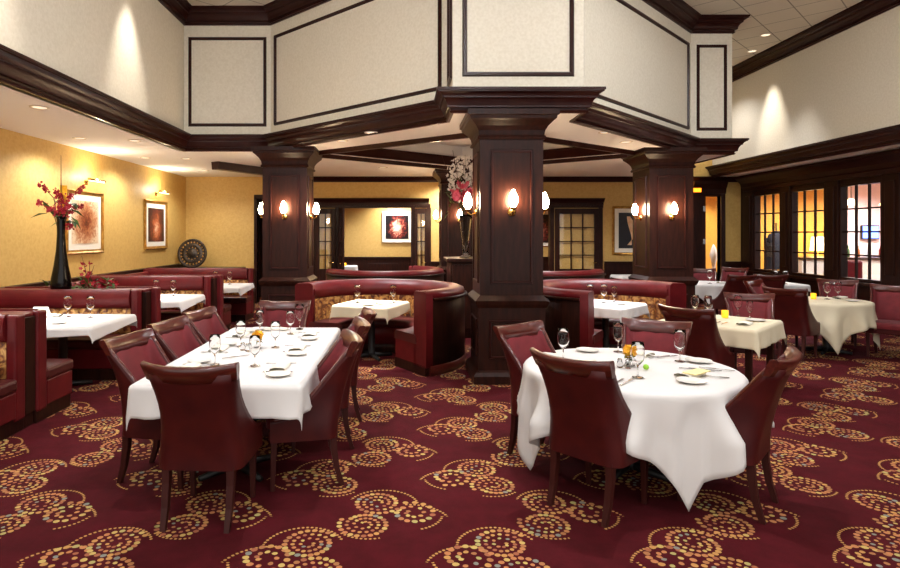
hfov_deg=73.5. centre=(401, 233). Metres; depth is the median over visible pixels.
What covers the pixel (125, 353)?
dining chair
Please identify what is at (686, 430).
tablecloth
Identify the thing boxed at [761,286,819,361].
dining chair
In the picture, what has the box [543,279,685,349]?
booth
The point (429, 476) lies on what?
floor
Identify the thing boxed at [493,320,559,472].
dining chair
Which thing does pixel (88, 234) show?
print
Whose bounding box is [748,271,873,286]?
trim
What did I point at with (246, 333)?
folded napkin
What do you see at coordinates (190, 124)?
trim
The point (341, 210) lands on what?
door
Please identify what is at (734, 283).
dining chair
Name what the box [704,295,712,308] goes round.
wine glass
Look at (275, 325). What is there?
wine glass
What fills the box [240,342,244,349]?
salt shaker
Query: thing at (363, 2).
trim
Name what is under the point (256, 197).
trim
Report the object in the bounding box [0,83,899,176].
ceiling
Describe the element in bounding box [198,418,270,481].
dining table
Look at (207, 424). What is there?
dining chair
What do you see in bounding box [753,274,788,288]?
dining chair
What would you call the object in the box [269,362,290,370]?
folded napkin
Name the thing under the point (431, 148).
ceiling
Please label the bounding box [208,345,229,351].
folded napkin
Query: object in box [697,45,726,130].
trim
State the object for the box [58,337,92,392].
dining table
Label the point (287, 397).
tablecloth
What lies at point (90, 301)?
wine glass
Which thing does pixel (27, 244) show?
wall
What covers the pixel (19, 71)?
trim
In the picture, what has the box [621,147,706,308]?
column
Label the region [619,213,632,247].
print
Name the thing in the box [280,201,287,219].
wall sconce
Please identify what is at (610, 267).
trim
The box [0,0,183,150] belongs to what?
wall
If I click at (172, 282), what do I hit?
wine glass
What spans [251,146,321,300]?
column
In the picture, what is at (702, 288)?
tablecloth
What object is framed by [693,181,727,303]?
trim
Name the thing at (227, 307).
seat cushion
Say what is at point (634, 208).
wall sconce
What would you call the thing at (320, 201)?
trim
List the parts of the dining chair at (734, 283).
rail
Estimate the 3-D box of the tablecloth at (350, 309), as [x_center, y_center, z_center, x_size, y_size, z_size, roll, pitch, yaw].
[-0.420,1.063,8.280,0.891,0.221,0.890,0,0,22]
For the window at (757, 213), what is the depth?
13.75 m
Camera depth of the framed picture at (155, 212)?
12.83 m
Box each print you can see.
[72,200,97,243]
[148,208,163,241]
[386,216,407,238]
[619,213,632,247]
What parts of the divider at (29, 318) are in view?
moulding, panel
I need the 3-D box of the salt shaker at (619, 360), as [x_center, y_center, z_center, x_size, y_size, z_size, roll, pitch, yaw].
[1.550,0.915,4.270,0.042,0.064,0.042,0,0,0]
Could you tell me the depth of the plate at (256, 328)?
5.97 m
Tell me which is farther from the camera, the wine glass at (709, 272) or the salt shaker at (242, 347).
the wine glass at (709, 272)
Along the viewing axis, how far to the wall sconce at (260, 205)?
10.04 m
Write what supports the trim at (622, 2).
attached to the wall at (376, 49)
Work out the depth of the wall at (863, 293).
12.16 m
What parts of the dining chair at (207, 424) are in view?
leg, rail, leg, backrest, leg, rail, leg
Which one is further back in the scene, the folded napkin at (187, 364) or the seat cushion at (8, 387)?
the seat cushion at (8, 387)
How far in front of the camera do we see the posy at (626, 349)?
4.31 m
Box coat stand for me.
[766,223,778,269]
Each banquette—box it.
[0,276,210,323]
[0,289,141,422]
[0,314,24,440]
[97,268,252,329]
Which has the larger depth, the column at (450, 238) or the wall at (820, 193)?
the wall at (820, 193)
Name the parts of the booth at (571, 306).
panel, post, seat, panel, post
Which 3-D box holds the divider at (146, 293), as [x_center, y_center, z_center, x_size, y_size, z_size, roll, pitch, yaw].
[-4.206,1.200,7.610,1.988,1.000,0.150,0,0,0]
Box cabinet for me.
[443,256,472,337]
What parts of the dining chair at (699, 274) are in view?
rail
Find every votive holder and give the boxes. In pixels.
[721,310,728,317]
[810,293,815,298]
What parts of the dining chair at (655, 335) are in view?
rail, rail, rail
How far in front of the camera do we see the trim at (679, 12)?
9.92 m
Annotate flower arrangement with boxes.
[31,180,85,229]
[442,153,472,218]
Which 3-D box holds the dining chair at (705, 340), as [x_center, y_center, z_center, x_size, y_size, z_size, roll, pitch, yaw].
[3.003,1.208,6.122,0.672,0.985,0.547,0,0,-41]
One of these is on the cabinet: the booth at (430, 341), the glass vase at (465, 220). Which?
the glass vase at (465, 220)
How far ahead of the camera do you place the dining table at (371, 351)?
8.24 m
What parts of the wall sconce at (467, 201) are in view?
glass globe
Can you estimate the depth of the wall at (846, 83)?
10.82 m
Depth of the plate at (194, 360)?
4.46 m
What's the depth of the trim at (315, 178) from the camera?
14.63 m
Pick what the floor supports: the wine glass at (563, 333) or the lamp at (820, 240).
the lamp at (820, 240)
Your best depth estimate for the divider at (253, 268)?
12.33 m
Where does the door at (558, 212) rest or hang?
in the wall at (219, 210)
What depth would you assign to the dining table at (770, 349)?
6.04 m
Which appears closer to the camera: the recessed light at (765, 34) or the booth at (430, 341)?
the booth at (430, 341)
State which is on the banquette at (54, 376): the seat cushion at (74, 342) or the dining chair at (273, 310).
the seat cushion at (74, 342)
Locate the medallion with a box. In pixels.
[177,239,206,267]
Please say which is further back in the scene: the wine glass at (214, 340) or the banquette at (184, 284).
the banquette at (184, 284)
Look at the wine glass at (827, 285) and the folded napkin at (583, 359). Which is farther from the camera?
the wine glass at (827, 285)
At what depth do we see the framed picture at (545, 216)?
19.47 m
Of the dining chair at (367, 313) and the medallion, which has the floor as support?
the dining chair at (367, 313)
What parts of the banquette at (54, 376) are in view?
backrest, post, seat, panel, seat, post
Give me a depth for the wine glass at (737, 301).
6.90 m
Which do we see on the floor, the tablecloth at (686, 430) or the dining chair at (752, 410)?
the dining chair at (752, 410)
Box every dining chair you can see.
[99,328,183,488]
[140,361,262,533]
[147,315,202,361]
[181,306,228,343]
[259,300,310,327]
[266,329,362,491]
[291,316,370,452]
[350,307,376,421]
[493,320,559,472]
[530,347,647,527]
[621,317,691,354]
[658,303,734,367]
[677,346,802,524]
[693,268,717,314]
[712,274,757,309]
[719,267,748,281]
[723,292,780,369]
[743,279,797,349]
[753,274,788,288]
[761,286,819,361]
[816,278,858,346]
[864,283,899,356]
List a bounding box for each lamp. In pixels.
[810,237,823,256]
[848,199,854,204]
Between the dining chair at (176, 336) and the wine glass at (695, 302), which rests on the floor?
the dining chair at (176, 336)
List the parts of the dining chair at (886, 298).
leg, rail, leg, seat frame, rail, seat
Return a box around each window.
[754,191,779,272]
[790,186,824,277]
[839,180,880,283]
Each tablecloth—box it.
[47,314,136,343]
[126,328,340,430]
[161,294,204,312]
[224,283,253,296]
[329,299,410,323]
[344,265,357,270]
[517,348,774,510]
[594,299,649,321]
[610,274,631,278]
[658,315,785,357]
[695,281,724,308]
[784,282,810,292]
[808,296,879,354]
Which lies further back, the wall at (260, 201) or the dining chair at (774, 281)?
the wall at (260, 201)
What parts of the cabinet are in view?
door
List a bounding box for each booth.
[295,279,466,376]
[325,266,444,280]
[543,269,605,279]
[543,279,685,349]
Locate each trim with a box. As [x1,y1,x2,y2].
[0,44,748,163]
[0,263,184,287]
[158,0,749,33]
[188,37,265,126]
[211,161,261,174]
[254,195,261,303]
[274,0,441,125]
[313,176,736,181]
[313,204,430,274]
[314,198,428,204]
[319,133,634,170]
[344,257,547,270]
[431,261,741,278]
[447,0,451,85]
[462,0,573,76]
[547,205,602,270]
[548,198,604,204]
[597,0,689,129]
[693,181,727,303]
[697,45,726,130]
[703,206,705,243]
[705,124,899,176]
[732,0,899,81]
[735,149,899,191]
[744,173,899,285]
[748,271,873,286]
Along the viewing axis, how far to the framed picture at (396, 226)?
19.47 m
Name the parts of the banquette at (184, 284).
backrest, post, panel, post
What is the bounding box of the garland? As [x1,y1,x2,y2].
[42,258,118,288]
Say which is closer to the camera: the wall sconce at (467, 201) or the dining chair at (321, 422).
the dining chair at (321, 422)
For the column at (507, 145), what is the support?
on the floor
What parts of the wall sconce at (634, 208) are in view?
glass globe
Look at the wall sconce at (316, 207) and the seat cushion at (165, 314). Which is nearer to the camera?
the seat cushion at (165, 314)
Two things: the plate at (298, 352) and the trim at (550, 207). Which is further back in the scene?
the trim at (550, 207)
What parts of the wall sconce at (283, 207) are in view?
glass globe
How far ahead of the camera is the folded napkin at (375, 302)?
8.12 m
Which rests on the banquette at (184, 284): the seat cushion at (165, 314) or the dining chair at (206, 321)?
the seat cushion at (165, 314)
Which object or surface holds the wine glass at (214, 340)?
on the tablecloth at (287, 397)
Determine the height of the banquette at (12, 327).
1.015 m
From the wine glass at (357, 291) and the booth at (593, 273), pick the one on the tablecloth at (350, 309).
the wine glass at (357, 291)
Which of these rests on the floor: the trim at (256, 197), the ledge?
the ledge
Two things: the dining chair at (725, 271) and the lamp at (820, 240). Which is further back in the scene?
the lamp at (820, 240)
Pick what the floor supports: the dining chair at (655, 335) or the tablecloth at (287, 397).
the dining chair at (655, 335)
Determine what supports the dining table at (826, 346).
on the floor
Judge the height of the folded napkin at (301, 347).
0.028 m
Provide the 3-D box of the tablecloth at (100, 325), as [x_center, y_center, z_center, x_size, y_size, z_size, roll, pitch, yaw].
[-3.741,1.038,6.619,1.214,0.172,1.115,0,0,0]
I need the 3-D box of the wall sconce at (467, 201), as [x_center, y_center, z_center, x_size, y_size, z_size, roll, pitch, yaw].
[0.814,-0.350,7.200,0.153,0.300,0.106,0,0,0]
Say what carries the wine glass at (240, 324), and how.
on the tablecloth at (287, 397)
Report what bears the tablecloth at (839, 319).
on the dining table at (826, 346)
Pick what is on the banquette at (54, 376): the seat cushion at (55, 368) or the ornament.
the seat cushion at (55, 368)
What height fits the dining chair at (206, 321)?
0.985 m
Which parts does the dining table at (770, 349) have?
leg, leg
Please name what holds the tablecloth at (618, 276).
on the dining table
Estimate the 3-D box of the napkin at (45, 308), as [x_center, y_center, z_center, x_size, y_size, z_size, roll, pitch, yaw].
[-4.200,0.897,6.980,0.200,0.100,0.090,0,0,0]
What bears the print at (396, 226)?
attached to the framed picture at (396, 226)
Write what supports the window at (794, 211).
in the wall at (863, 293)
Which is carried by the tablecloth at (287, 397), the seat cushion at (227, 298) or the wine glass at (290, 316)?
the wine glass at (290, 316)
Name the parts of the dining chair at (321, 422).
seat, leg, rail, backrest, rail, leg, rail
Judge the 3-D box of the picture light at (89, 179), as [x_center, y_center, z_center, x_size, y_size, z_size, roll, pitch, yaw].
[-5.192,-0.874,10.050,0.212,0.107,0.520,0,0,0]
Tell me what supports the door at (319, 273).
in the wall at (219, 210)
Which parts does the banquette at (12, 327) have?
panel, seat, post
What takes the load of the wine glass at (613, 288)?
on the tablecloth at (609, 309)
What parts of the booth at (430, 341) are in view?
post, panel, seat, post, moulding, panel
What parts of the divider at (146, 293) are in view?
panel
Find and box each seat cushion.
[0,379,16,397]
[46,359,72,378]
[47,334,123,348]
[161,310,193,319]
[224,295,251,302]
[224,304,230,311]
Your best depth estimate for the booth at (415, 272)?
11.23 m
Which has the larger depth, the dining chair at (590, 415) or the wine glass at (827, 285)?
the wine glass at (827, 285)
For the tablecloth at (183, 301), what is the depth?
8.86 m
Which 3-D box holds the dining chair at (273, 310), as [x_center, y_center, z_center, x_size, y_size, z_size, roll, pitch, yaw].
[-1.253,1.208,6.239,0.547,0.985,0.672,0,0,-2]
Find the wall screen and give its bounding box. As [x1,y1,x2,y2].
[861,225,878,238]
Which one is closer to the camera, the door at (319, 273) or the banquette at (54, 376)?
the banquette at (54, 376)
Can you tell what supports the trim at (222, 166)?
attached to the wall at (219, 210)
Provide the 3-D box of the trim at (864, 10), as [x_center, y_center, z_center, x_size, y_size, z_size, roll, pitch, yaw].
[7.505,-3.620,6.600,0.210,0.260,16.200,0,0,0]
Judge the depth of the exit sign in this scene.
14.59 m
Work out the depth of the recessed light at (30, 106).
6.61 m
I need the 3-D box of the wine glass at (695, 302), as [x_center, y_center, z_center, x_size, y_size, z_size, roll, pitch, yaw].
[3.410,0.829,6.980,0.092,0.236,0.092,0,0,0]
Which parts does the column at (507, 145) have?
panel moulding, panel moulding, panel moulding, panel moulding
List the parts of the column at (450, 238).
panel moulding, panel moulding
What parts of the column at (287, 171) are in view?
panel moulding, panel moulding, panel moulding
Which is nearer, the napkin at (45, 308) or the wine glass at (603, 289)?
the napkin at (45, 308)
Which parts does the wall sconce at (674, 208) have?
glass globe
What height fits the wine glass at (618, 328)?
0.232 m
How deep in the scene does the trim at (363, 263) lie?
19.45 m
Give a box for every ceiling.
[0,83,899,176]
[187,0,862,66]
[384,142,570,156]
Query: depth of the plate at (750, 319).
6.58 m
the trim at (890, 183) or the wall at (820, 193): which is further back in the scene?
the wall at (820, 193)
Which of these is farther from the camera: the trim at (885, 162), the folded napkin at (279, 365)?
the trim at (885, 162)
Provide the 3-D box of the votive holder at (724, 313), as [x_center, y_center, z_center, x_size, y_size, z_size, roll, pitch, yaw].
[3.660,0.906,6.800,0.072,0.082,0.072,0,0,0]
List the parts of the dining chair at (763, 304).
rail, leg, rail, seat frame, rail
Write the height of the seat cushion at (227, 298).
0.110 m
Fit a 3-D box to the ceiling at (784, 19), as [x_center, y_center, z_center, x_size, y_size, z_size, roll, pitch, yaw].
[1.975,-3.800,6.600,11.450,0.100,16.200,0,0,0]
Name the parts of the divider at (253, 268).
panel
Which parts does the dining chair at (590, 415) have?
leg, rail, backrest, leg, leg, rail, leg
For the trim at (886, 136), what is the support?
attached to the wall at (846, 83)
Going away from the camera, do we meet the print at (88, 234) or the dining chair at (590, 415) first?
the dining chair at (590, 415)
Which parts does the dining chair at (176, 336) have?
rail, rail, backrest, rail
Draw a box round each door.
[315,209,334,280]
[339,208,343,269]
[415,209,426,265]
[555,209,598,270]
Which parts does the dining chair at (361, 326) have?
leg, leg, backrest, rail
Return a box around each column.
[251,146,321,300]
[432,169,472,281]
[460,108,559,384]
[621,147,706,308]
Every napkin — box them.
[33,307,50,313]
[47,314,63,316]
[181,363,201,366]
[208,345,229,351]
[232,332,249,336]
[264,327,288,330]
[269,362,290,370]
[289,344,305,350]
[302,331,317,336]
[375,302,392,303]
[577,358,595,360]
[622,352,654,356]
[674,370,705,376]
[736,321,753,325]
[832,296,847,297]
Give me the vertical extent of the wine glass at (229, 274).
0.236 m
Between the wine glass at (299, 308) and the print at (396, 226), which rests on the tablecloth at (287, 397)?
the wine glass at (299, 308)
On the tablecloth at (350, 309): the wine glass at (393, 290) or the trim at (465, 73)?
the wine glass at (393, 290)
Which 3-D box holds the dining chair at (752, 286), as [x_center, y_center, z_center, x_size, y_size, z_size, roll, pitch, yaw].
[5.617,1.208,9.151,0.547,0.985,0.672,0,0,-37]
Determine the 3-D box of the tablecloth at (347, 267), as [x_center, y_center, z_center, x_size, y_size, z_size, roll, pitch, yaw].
[-1.750,1.083,18.002,0.845,0.262,0.842,0,0,0]
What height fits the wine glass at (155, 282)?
0.236 m
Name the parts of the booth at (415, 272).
panel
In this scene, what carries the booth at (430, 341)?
on the floor
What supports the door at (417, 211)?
in the wall at (219, 210)
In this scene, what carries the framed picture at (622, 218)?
attached to the wall at (219, 210)
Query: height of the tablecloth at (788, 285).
0.177 m
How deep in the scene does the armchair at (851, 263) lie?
14.68 m
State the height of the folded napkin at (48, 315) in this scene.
0.028 m
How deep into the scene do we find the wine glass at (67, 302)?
6.83 m
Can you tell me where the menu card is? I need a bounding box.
[682,368,710,375]
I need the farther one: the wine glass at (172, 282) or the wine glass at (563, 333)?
the wine glass at (172, 282)
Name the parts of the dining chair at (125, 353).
rail, leg, rail, backrest, leg, rail, leg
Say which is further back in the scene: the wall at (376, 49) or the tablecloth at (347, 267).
the tablecloth at (347, 267)
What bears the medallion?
on the ledge
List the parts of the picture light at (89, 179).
lamp shade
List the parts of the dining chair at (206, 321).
rail, rail, backrest, rail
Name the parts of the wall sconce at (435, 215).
glass globe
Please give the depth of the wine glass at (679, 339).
4.44 m
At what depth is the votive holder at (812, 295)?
8.73 m
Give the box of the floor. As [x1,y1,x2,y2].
[0,297,899,567]
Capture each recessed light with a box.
[29,105,49,109]
[127,139,141,141]
[760,33,771,36]
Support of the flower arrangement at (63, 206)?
in the vase at (60, 276)
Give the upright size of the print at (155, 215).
0.710 m
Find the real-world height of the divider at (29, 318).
1.000 m
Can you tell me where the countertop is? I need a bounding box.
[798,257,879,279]
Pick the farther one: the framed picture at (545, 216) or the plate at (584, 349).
the framed picture at (545, 216)
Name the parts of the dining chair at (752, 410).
leg, rail, leg, backrest, leg, rail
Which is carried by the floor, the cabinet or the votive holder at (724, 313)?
the cabinet
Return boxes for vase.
[50,214,71,288]
[459,215,472,257]
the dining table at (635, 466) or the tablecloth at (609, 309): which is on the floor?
the dining table at (635, 466)
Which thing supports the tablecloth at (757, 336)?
on the dining table at (770, 349)
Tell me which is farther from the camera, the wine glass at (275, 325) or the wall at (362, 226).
the wall at (362, 226)
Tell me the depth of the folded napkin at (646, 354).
4.66 m
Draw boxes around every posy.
[252,330,263,348]
[622,344,634,365]
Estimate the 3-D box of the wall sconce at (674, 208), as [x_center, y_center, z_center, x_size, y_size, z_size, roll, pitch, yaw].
[4.420,-0.370,9.764,0.106,0.300,0.153,0,0,0]
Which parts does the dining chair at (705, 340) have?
rail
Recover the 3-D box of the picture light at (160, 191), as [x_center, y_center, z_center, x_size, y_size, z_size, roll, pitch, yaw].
[-5.192,-0.874,12.900,0.212,0.107,0.520,0,0,0]
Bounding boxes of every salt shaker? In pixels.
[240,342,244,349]
[245,343,249,350]
[617,358,622,367]
[625,359,630,368]
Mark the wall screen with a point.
(863, 227)
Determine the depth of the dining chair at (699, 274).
12.58 m
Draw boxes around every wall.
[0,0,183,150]
[0,128,185,286]
[184,0,731,137]
[186,160,740,302]
[259,200,261,296]
[344,208,547,256]
[706,197,716,271]
[712,6,899,164]
[741,175,880,300]
[761,183,879,268]
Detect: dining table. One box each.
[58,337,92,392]
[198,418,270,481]
[361,319,391,360]
[602,318,608,347]
[616,460,670,482]
[745,343,773,382]
[806,336,852,354]
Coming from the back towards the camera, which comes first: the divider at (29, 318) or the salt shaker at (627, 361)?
the divider at (29, 318)
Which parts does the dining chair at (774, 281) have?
rail, backrest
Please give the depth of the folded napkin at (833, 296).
8.89 m
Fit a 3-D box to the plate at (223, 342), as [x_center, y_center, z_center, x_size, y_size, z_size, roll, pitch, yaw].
[-1.500,0.940,5.140,0.168,0.015,0.168,0,0,0]
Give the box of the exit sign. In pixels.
[693,188,700,191]
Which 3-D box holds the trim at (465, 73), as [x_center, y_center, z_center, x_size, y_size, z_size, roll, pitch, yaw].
[1.330,-2.550,6.845,1.280,1.500,0.030,0,0,0]
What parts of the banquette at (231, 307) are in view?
post, seat, panel, seat, post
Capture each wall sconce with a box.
[258,202,261,217]
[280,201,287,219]
[310,203,318,219]
[433,210,439,222]
[463,192,476,216]
[507,190,517,215]
[543,192,548,213]
[632,204,641,220]
[668,202,677,220]
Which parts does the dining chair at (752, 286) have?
rail, backrest, leg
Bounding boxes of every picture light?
[84,178,105,184]
[155,190,169,195]
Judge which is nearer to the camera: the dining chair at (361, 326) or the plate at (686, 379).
the plate at (686, 379)
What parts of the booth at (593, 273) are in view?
panel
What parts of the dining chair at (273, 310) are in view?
rail, rail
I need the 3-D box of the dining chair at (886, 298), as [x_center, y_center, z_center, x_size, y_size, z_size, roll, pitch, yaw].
[6.787,1.208,8.339,0.672,0.985,0.547,0,0,-41]
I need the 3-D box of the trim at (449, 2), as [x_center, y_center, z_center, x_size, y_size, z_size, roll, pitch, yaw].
[0.565,-2.550,7.150,0.030,1.500,0.420,0,0,0]
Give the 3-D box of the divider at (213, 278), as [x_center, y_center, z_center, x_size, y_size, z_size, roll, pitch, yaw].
[-4.146,1.200,9.960,2.108,1.000,0.150,0,0,0]
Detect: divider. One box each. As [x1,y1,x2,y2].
[0,312,34,427]
[132,289,150,328]
[211,276,216,309]
[252,268,254,316]
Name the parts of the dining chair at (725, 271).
rail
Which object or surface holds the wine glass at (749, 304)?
on the tablecloth at (757, 336)
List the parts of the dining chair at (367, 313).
leg, backrest, rail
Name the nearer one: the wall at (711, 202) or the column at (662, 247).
the column at (662, 247)
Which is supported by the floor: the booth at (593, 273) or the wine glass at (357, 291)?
the booth at (593, 273)
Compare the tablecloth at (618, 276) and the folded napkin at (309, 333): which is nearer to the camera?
the folded napkin at (309, 333)
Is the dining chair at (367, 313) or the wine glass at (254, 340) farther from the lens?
the dining chair at (367, 313)
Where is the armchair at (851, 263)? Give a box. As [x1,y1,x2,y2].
[848,260,862,277]
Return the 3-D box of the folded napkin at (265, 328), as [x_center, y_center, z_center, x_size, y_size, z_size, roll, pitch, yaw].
[-1.240,0.933,5.930,0.220,0.028,0.110,0,0,0]
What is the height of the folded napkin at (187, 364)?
0.028 m
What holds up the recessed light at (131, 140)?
in the ceiling at (57, 124)
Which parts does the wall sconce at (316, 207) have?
glass globe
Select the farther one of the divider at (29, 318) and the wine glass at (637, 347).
the divider at (29, 318)
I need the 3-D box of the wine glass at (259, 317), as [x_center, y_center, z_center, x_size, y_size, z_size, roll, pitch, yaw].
[-1.360,0.840,5.740,0.084,0.215,0.084,0,0,0]
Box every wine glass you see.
[63,296,71,316]
[86,296,94,317]
[153,280,158,286]
[170,280,175,295]
[209,334,220,364]
[227,272,231,283]
[236,320,245,346]
[249,335,260,366]
[255,310,263,332]
[270,321,279,347]
[286,311,294,333]
[295,304,304,329]
[354,285,360,302]
[390,285,396,302]
[557,328,568,357]
[586,284,593,290]
[600,284,607,302]
[611,286,616,301]
[612,322,623,352]
[631,341,644,377]
[673,329,686,361]
[691,295,699,308]
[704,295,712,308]
[707,270,712,283]
[733,295,741,315]
[746,301,753,317]
[823,282,830,298]
[834,282,841,298]
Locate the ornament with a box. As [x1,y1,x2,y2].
[709,244,716,280]
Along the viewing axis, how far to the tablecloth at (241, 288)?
10.88 m
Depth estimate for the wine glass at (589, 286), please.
8.26 m
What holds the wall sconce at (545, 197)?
attached to the column at (507, 145)
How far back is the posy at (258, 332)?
4.97 m
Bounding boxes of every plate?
[50,321,67,323]
[187,358,210,362]
[221,341,236,344]
[250,327,264,329]
[265,370,290,376]
[286,350,306,355]
[301,336,318,339]
[575,347,598,351]
[675,376,706,383]
[685,357,711,362]
[745,318,765,321]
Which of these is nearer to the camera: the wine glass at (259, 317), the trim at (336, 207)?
the wine glass at (259, 317)
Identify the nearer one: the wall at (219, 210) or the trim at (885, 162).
the trim at (885, 162)
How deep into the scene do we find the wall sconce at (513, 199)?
6.71 m
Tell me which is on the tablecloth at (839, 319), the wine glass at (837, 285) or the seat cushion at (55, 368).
the wine glass at (837, 285)
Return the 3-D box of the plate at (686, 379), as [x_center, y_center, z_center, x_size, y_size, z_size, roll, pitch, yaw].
[1.850,0.940,3.840,0.185,0.015,0.185,0,0,0]
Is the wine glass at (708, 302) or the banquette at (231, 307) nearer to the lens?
the wine glass at (708, 302)
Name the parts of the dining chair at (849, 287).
rail, rail, leg, rail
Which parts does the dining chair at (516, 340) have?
rail, leg, rail, backrest, rail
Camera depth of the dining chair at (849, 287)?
9.49 m
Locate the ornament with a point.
(713, 253)
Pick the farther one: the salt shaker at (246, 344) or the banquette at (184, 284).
the banquette at (184, 284)
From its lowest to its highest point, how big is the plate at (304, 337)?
0.015 m
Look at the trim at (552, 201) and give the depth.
14.59 m
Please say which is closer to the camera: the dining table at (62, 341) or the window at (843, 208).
the dining table at (62, 341)
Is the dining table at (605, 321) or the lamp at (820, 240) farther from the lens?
the lamp at (820, 240)
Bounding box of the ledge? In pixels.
[182,267,245,267]
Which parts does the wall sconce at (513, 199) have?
wall plate, glass globe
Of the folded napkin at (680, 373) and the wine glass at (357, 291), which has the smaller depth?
the folded napkin at (680, 373)
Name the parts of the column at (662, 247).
panel moulding, panel moulding, panel moulding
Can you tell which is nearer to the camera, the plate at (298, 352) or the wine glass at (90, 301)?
the plate at (298, 352)
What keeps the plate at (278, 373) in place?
on the tablecloth at (287, 397)
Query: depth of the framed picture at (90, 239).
10.04 m
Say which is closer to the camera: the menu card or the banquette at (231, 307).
the menu card
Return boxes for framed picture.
[65,188,103,254]
[144,199,167,249]
[382,212,410,242]
[543,211,547,245]
[612,206,632,254]
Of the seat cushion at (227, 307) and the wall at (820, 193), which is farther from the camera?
the wall at (820, 193)
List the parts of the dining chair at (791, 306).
leg, rail, backrest, leg, leg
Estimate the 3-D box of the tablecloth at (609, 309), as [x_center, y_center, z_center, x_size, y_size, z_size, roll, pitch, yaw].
[2.805,1.063,8.249,0.890,0.221,0.890,0,0,-45]
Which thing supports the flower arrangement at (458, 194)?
in the glass vase at (465, 220)
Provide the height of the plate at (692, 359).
0.015 m
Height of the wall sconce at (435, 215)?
0.300 m

